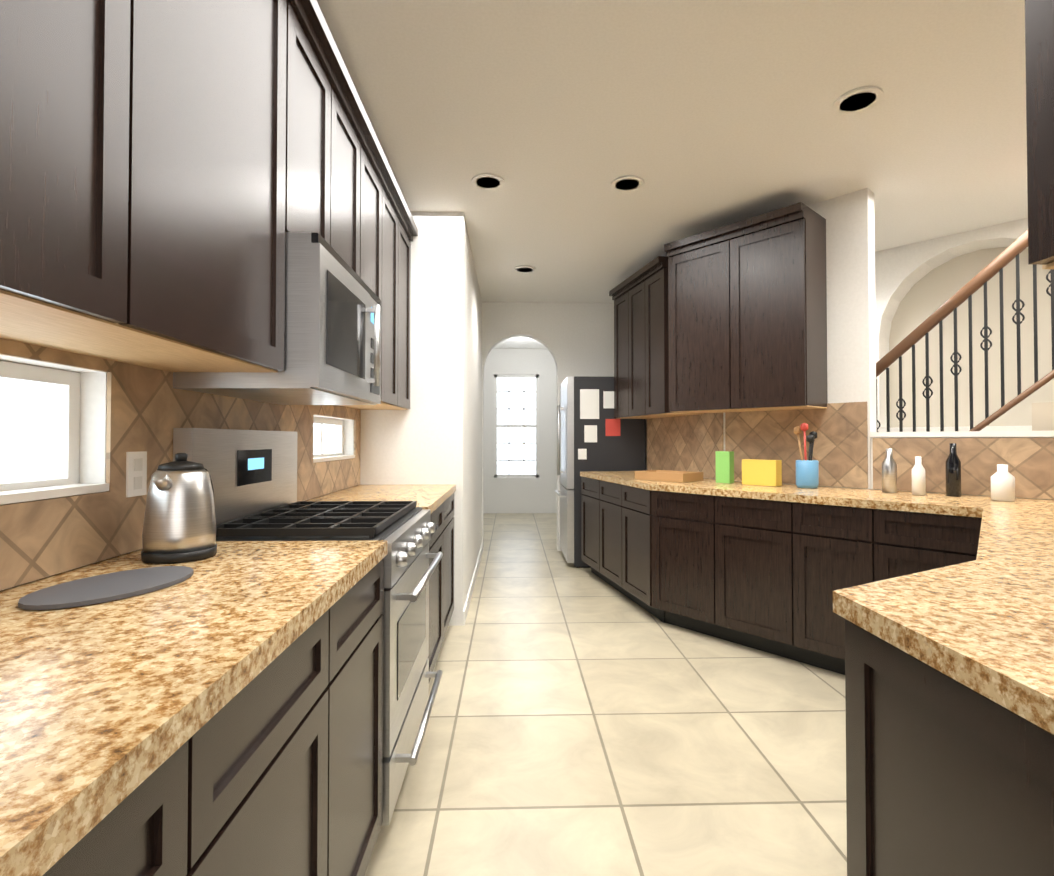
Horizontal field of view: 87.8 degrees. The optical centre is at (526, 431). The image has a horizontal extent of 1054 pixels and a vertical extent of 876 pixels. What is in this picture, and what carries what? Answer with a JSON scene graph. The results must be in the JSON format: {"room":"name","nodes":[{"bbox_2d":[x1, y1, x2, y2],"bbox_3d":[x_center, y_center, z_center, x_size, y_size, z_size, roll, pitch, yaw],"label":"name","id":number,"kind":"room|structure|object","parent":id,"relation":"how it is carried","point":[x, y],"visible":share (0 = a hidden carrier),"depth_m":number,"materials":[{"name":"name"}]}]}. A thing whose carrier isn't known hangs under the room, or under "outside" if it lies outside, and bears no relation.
{"room":"kitchen","nodes":[
{"label":"kitchen","id":0,"kind":"room"},
{"bbox_2d":[0,355,353,589],"bbox_3d":[-1.065,-0.139,0.313,0.140,2.700,6.720,0,-1,-2],"label":"wall","id":1,"kind":"structure","parent":0,"point":[93,419],"depth_m":1.33,"materials":[{"name":"paint"}]},
{"bbox_2d":[0,361,108,504],"bbox_3d":[-1.060,-0.004,0.951,0.116,0.286,0.756,0,-1,-2],"label":"window","id":2,"kind":"structure","parent":1,"relation":"in","point":[39,429],"depth_m":1.24,"materials":[{"name":"white glass"}]},
{"bbox_2d":[0,0,167,339],"bbox_3d":[-0.836,-0.755,0.615,0.330,1.129,0.774,0,-1,-2],"label":"upper cabinet","id":3,"kind":"object","parent":1,"relation":"attached to","point":[142,176],"depth_m":0.86,"materials":[{"name":"brown wood"}]},
{"bbox_2d":[12,0,286,372],"bbox_3d":[-0.855,-0.745,1.231,0.330,1.129,0.708,0,-1,-2],"label":"upper cabinet","id":4,"kind":"object","parent":1,"relation":"attached to","point":[225,312],"depth_m":1.28,"materials":[{"name":"brown wood"}]},
{"bbox_2d":[0,338,360,590],"bbox_3d":[-1.013,0.050,1.151,0.010,0.512,4.798,0,-1,-2],"label":"backsplash","id":5,"kind":"structure","parent":1,"relation":"attached to","point":[149,410],"depth_m":1.38,"materials":[{"name":"tile"}]},
{"bbox_2d":[126,451,146,496],"bbox_3d":[-1.012,0.111,1.421,0.008,0.115,0.070,0,-1,-2],"label":"electrical outlet","id":6,"kind":"object","parent":5,"relation":"attached to","point":[136,473],"visible":1,"depth_m":1.41,"materials":[{"name":"white plastic"}]},
{"bbox_2d":[285,0,370,276],"bbox_3d":[-0.854,-0.961,1.983,0.375,0.765,0.778,0,-1,-2],"label":"upper cabinet","id":7,"kind":"object","parent":1,"relation":"attached to","point":[328,124],"visible":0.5,"depth_m":1.88,"materials":[{"name":"brown wood"}]},
{"bbox_2d":[173,232,380,404],"bbox_3d":[-0.805,-0.346,1.975,0.471,0.455,0.772,0,-1,-2],"label":"microwave","id":8,"kind":"object","parent":7,"relation":"attached to","point":[332,341],"visible":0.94,"depth_m":1.66,"materials":[{"name":"silver metal"}]},
{"bbox_2d":[313,417,354,462],"bbox_3d":[-1.123,0.043,3.065,0.116,0.236,0.726,0,-1,-2],"label":"window","id":9,"kind":"structure","parent":1,"relation":"in","point":[328,439],"depth_m":3.21,"materials":[{"name":"white glass"}]},
{"bbox_2d":[339,125,417,409],"bbox_3d":[-0.883,-0.738,2.969,0.375,1.180,1.194,0,-1,-2],"label":"upper cabinet","id":10,"kind":"object","parent":1,"relation":"attached to","point":[388,229],"visible":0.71,"depth_m":2.94,"materials":[{"name":"brown wood"}]},
{"bbox_2d":[359,211,482,625],"bbox_3d":[-0.783,-0.071,4.738,0.687,2.700,2.350,0,-1,-2],"label":"wall","id":11,"kind":"structure","parent":0,"point":[432,434],"depth_m":3.58,"materials":[{"name":"paint"}]},
{"bbox_2d":[483,349,556,512],"bbox_3d":[0.081,-0.005,9.050,3.470,2.700,0.120,0,-1,-2],"label":"wall","id":12,"kind":"structure","parent":0,"point":[520,495],"depth_m":8.96,"materials":[{"name":"paint"}]},
{"bbox_2d":[494,374,538,477],"bbox_3d":[-0.174,-0.085,9.048,0.740,1.700,0.070,0,-1,-2],"label":"window","id":13,"kind":"structure","parent":12,"relation":"in","point":[516,425],"depth_m":9.07,"materials":[{"name":"white glass"}]},
{"bbox_2d":[482,302,613,550],"bbox_3d":[1.886,-0.051,6.056,5.000,2.700,0.152,0,-1,-2],"label":"wall","id":14,"kind":"structure","parent":0,"point":[575,339],"depth_m":5.96,"materials":[{"name":"paint"}]},
{"bbox_2d":[365,513,846,875],"bbox_3d":[1.453,1.314,3.757,11.000,0.100,13.500,0,-1,-2],"label":"floor","id":15,"kind":"structure","parent":0,"point":[584,722],"depth_m":2.15,"materials":[{"name":"tile"}]},
{"bbox_2d":[24,688,235,875],"bbox_3d":[-0.686,0.775,0.370,0.617,0.876,0.605,0,-1,-2],"label":"base cabinet","id":16,"kind":"object","parent":15,"relation":"on","point":[220,713],"depth_m":0.59,"materials":[{"name":"brown wood"}]},
{"bbox_2d":[236,588,347,875],"bbox_3d":[-0.701,0.782,0.849,0.617,0.876,0.604,0,-1,-2],"label":"base cabinet","id":17,"kind":"object","parent":15,"relation":"on","point":[292,707],"depth_m":0.95,"materials":[{"name":"brown wood"}]},
{"bbox_2d":[0,540,387,875],"bbox_3d":[-0.675,0.313,0.166,0.627,0.040,2.816,0,-1,-2],"label":"countertop","id":18,"kind":"structure","parent":17,"relation":"on","point":[91,694],"depth_m":0.72,"materials":[{"name":"beige stone"}]},
{"bbox_2d":[18,566,193,609],"bbox_3d":[-0.808,0.302,1.074,0.214,0.008,0.290,0,-1,-2],"label":"cutting board","id":19,"kind":"object","parent":18,"relation":"on","point":[107,587],"visible":0.98,"depth_m":1.04,"materials":[{"name":"grey plastic"}]},
{"bbox_2d":[141,453,216,563],"bbox_3d":[-0.857,0.182,1.377,0.160,0.256,0.238,0,-1,-2],"label":"kettle","id":20,"kind":"object","parent":18,"relation":"on","point":[179,525],"visible":1,"depth_m":1.30,"materials":[{"name":"silver metal"}]},
{"bbox_2d":[173,428,442,824],"bbox_3d":[-0.686,0.617,1.964,0.687,1.240,0.774,0,-1,-2],"label":"range","id":21,"kind":"object","parent":15,"relation":"on","point":[253,474],"visible":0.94,"depth_m":1.82,"materials":[{"name":"silver metal"}]},
{"bbox_2d":[348,552,387,875],"bbox_3d":[-0.714,0.789,1.297,0.617,0.876,0.538,0,-1,-2],"label":"base cabinet","id":22,"kind":"object","parent":15,"relation":"on","point":[365,593],"depth_m":1.40,"materials":[{"name":"brown wood"}]},
{"bbox_2d":[305,484,455,681],"bbox_3d":[-0.757,0.794,2.949,0.627,0.915,1.194,0,-1,-2],"label":"base cabinet","id":23,"kind":"object","parent":15,"relation":"on","point":[437,500],"visible":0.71,"depth_m":2.90,"materials":[{"name":"brown wood"}]},
{"bbox_2d":[555,376,645,567],"bbox_3d":[0.706,0.392,5.543,0.802,1.800,0.803,0,-1,-2],"label":"refrigerator","id":24,"kind":"object","parent":15,"relation":"on","point":[593,434],"visible":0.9,"depth_m":5.15,"materials":[{"name":"silver metal"}]},
{"bbox_2d":[581,479,647,610],"bbox_3d":[0.954,0.835,4.328,0.882,0.876,1.576,0,-1,-2],"label":"base cabinet","id":25,"kind":"object","parent":15,"relation":"on","point":[614,537],"depth_m":4.21,"materials":[{"name":"brown wood"}]},
{"bbox_2d":[648,515,799,661],"bbox_3d":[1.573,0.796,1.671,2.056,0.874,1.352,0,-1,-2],"label":"base cabinet","id":26,"kind":"object","parent":15,"relation":"on","point":[692,586],"depth_m":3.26,"materials":[{"name":"brown wood"}]},
{"bbox_2d":[800,599,1053,875],"bbox_3d":[0.902,0.779,0.656,0.655,0.876,0.853,0,-1,-2],"label":"base cabinet","id":27,"kind":"object","parent":15,"relation":"on","point":[943,779],"depth_m":0.83,"materials":[{"name":"brown wood"}]},
{"bbox_2d":[580,471,1053,734],"bbox_3d":[1.806,0.347,2.352,2.582,0.040,5.602,0,-1,-2],"label":"countertop","id":28,"kind":"structure","parent":27,"relation":"on","point":[963,586],"depth_m":2.39,"materials":[{"name":"beige stone"}]},
{"bbox_2d":[635,470,702,481],"bbox_3d":[1.017,0.320,3.933,0.260,0.060,0.400,1,-1,-42],"label":"cutting board","id":29,"kind":"object","parent":28,"relation":"on","point":[673,476],"visible":0.96,"depth_m":3.84,"materials":[{"name":"brown wood"}]},
{"bbox_2d":[715,451,733,482],"bbox_3d":[1.327,0.241,3.675,0.060,0.210,0.100,1,-1,-42],"label":"cereal box","id":30,"kind":"object","parent":28,"relation":"on","point":[724,466],"visible":0.93,"depth_m":3.65,"materials":[{"name":"green cardboard"}]},
{"bbox_2d":[742,459,781,485],"bbox_3d":[1.494,0.263,3.488,0.080,0.160,0.220,1,-1,-42],"label":"snack box","id":31,"kind":"object","parent":28,"relation":"on","point":[762,472],"visible":1,"depth_m":3.44,"materials":[{"name":"yellow cardboard"}]},
{"bbox_2d":[794,423,818,487],"bbox_3d":[1.688,0.145,3.302,0.124,0.390,0.124,0,-1,-2],"label":"utensil crock","id":32,"kind":"object","parent":28,"relation":"on","point":[807,473],"visible":1,"depth_m":3.27,"materials":[{"name":"blue ceramic"}]},
{"bbox_2d":[882,449,896,492],"bbox_3d":[1.990,0.216,3.007,0.070,0.240,0.070,0,-1,-2],"label":"bottle","id":33,"kind":"object","parent":28,"relation":"on","point":[889,474],"visible":1,"depth_m":2.98,"materials":[{"name":"silver metal"}]},
{"bbox_2d":[912,456,925,494],"bbox_3d":[2.061,0.234,2.882,0.060,0.200,0.060,0,-1,-2],"label":"bottle","id":34,"kind":"object","parent":28,"relation":"on","point":[918,480],"visible":1,"depth_m":2.86,"materials":[{"name":"white ceramic"}]},
{"bbox_2d":[945,443,960,496],"bbox_3d":[2.184,0.198,2.805,0.064,0.270,0.064,0,-1,-2],"label":"bottle","id":35,"kind":"object","parent":28,"relation":"on","point":[953,473],"visible":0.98,"depth_m":2.78,"materials":[{"name":"black glass"}]},
{"bbox_2d":[991,464,1014,500],"bbox_3d":[2.272,0.245,2.615,0.090,0.170,0.090,0,-1,-2],"label":"bottle","id":36,"kind":"object","parent":28,"relation":"on","point":[1002,483],"visible":1,"depth_m":2.59,"materials":[{"name":"white ceramic"}]},
{"bbox_2d":[317,0,1027,348],"bbox_3d":[1.453,-1.485,3.800,11.000,0.100,13.500,0,-1,-2],"label":"ceiling","id":37,"kind":"structure","parent":0,"point":[697,116],"depth_m":2.54,"materials":[{"name":"paint"}]},
{"bbox_2d":[471,173,503,189],"bbox_3d":[-0.226,-1.438,3.159,0.190,0.010,0.190,0,-1,-2],"label":"recessed light","id":38,"kind":"object","parent":37,"relation":"in","point":[486,181],"visible":0.96,"depth_m":3.14,"materials":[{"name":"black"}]},
{"bbox_2d":[514,265,535,272],"bbox_3d":[-0.017,-1.413,4.786,0.190,0.010,0.190,0,-1,-2],"label":"recessed light","id":39,"kind":"object","parent":37,"relation":"in","point":[524,269],"visible":0.98,"depth_m":4.77,"materials":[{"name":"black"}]},
{"bbox_2d":[611,175,643,191],"bbox_3d":[0.583,-1.438,3.183,0.190,0.010,0.190,0,-1,-2],"label":"recessed light","id":40,"kind":"object","parent":37,"relation":"in","point":[627,183],"visible":1,"depth_m":3.17,"materials":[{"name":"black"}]},
{"bbox_2d":[833,86,882,114],"bbox_3d":[1.451,-1.450,2.404,0.190,0.010,0.190,0,-1,-2],"label":"recessed light","id":41,"kind":"object","parent":37,"relation":"in","point":[858,100],"visible":0.96,"depth_m":2.39,"materials":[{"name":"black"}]},
{"bbox_2d":[646,188,876,488],"bbox_3d":[1.609,-0.073,4.599,0.923,2.700,2.769,0,-1,-2],"label":"wall","id":42,"kind":"structure","parent":0,"point":[850,282],"depth_m":3.31,"materials":[{"name":"paint"}]},
{"bbox_2d":[609,256,703,418],"bbox_3d":[1.056,-0.713,4.618,0.375,1.180,1.007,0,-1,-13],"label":"upper cabinet","id":43,"kind":"object","parent":42,"relation":"attached to","point":[641,356],"visible":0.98,"depth_m":4.47,"materials":[{"name":"brown wood"}]},
{"bbox_2d":[647,413,722,478],"bbox_3d":[1.264,0.102,4.522,0.010,0.512,1.239,0,-1,-13],"label":"backsplash","id":44,"kind":"structure","parent":42,"relation":"attached to","point":[693,443],"depth_m":4.41,"materials":[{"name":"tile"}]},
{"bbox_2d":[664,202,827,413],"bbox_3d":[1.415,-0.728,3.627,0.375,1.180,0.930,1,-1,-42],"label":"upper cabinet","id":45,"kind":"object","parent":42,"relation":"attached to","point":[747,314],"visible":1,"depth_m":3.43,"materials":[{"name":"brown wood"}]},
{"bbox_2d":[725,402,867,488],"bbox_3d":[1.710,0.087,3.561,0.010,0.512,0.892,1,-1,-42],"label":"backsplash","id":46,"kind":"structure","parent":42,"relation":"attached to","point":[840,451],"depth_m":3.45,"materials":[{"name":"tile"}]},
{"bbox_2d":[870,430,1053,499],"bbox_3d":[2.612,0.622,2.641,0.150,1.250,1.636,1,-1,-42],"label":"wall","id":47,"kind":"structure","parent":0,"point":[995,434],"depth_m":2.90,"materials":[{"name":"paint"}]},
{"bbox_2d":[873,438,1053,499],"bbox_3d":[2.562,0.180,2.604,0.010,0.297,1.612,1,-1,-42],"label":"backsplash","id":48,"kind":"structure","parent":47,"relation":"attached to","point":[1029,462],"depth_m":2.85,"materials":[{"name":"tile"}]},
{"bbox_2d":[875,218,1053,431],"bbox_3d":[3.523,-0.086,3.734,0.320,2.700,5.800,1,-1,-42],"label":"wall","id":49,"kind":"structure","parent":0,"point":[917,284],"depth_m":4.12,"materials":[{"name":"paint"}]},
{"bbox_2d":[876,230,1053,431],"bbox_3d":[3.200,-0.080,3.021,1.010,2.665,2.495,1,-1,-42],"label":"rail","id":50,"kind":"object","parent":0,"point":[1042,416],"visible":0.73,"depth_m":3.06,"materials":[{"name":"brown wood"}]},
{"bbox_3d":[0.777,-0.119,1.613,9.520,2.700,9.210,0,-1,-2],"label":"wall","id":51,"kind":"structure","parent":0,"visible":0},
{"bbox_2d":[1025,0,1053,268],"bbox_3d":[0.735,-0.782,0.086,0.395,1.180,1.100,0,-1,-2],"label":"upper cabinet","id":52,"kind":"object","parent":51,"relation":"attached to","point":[1039,33],"visible":1,"depth_m":0.60,"materials":[{"name":"brown wood"}]}
]}

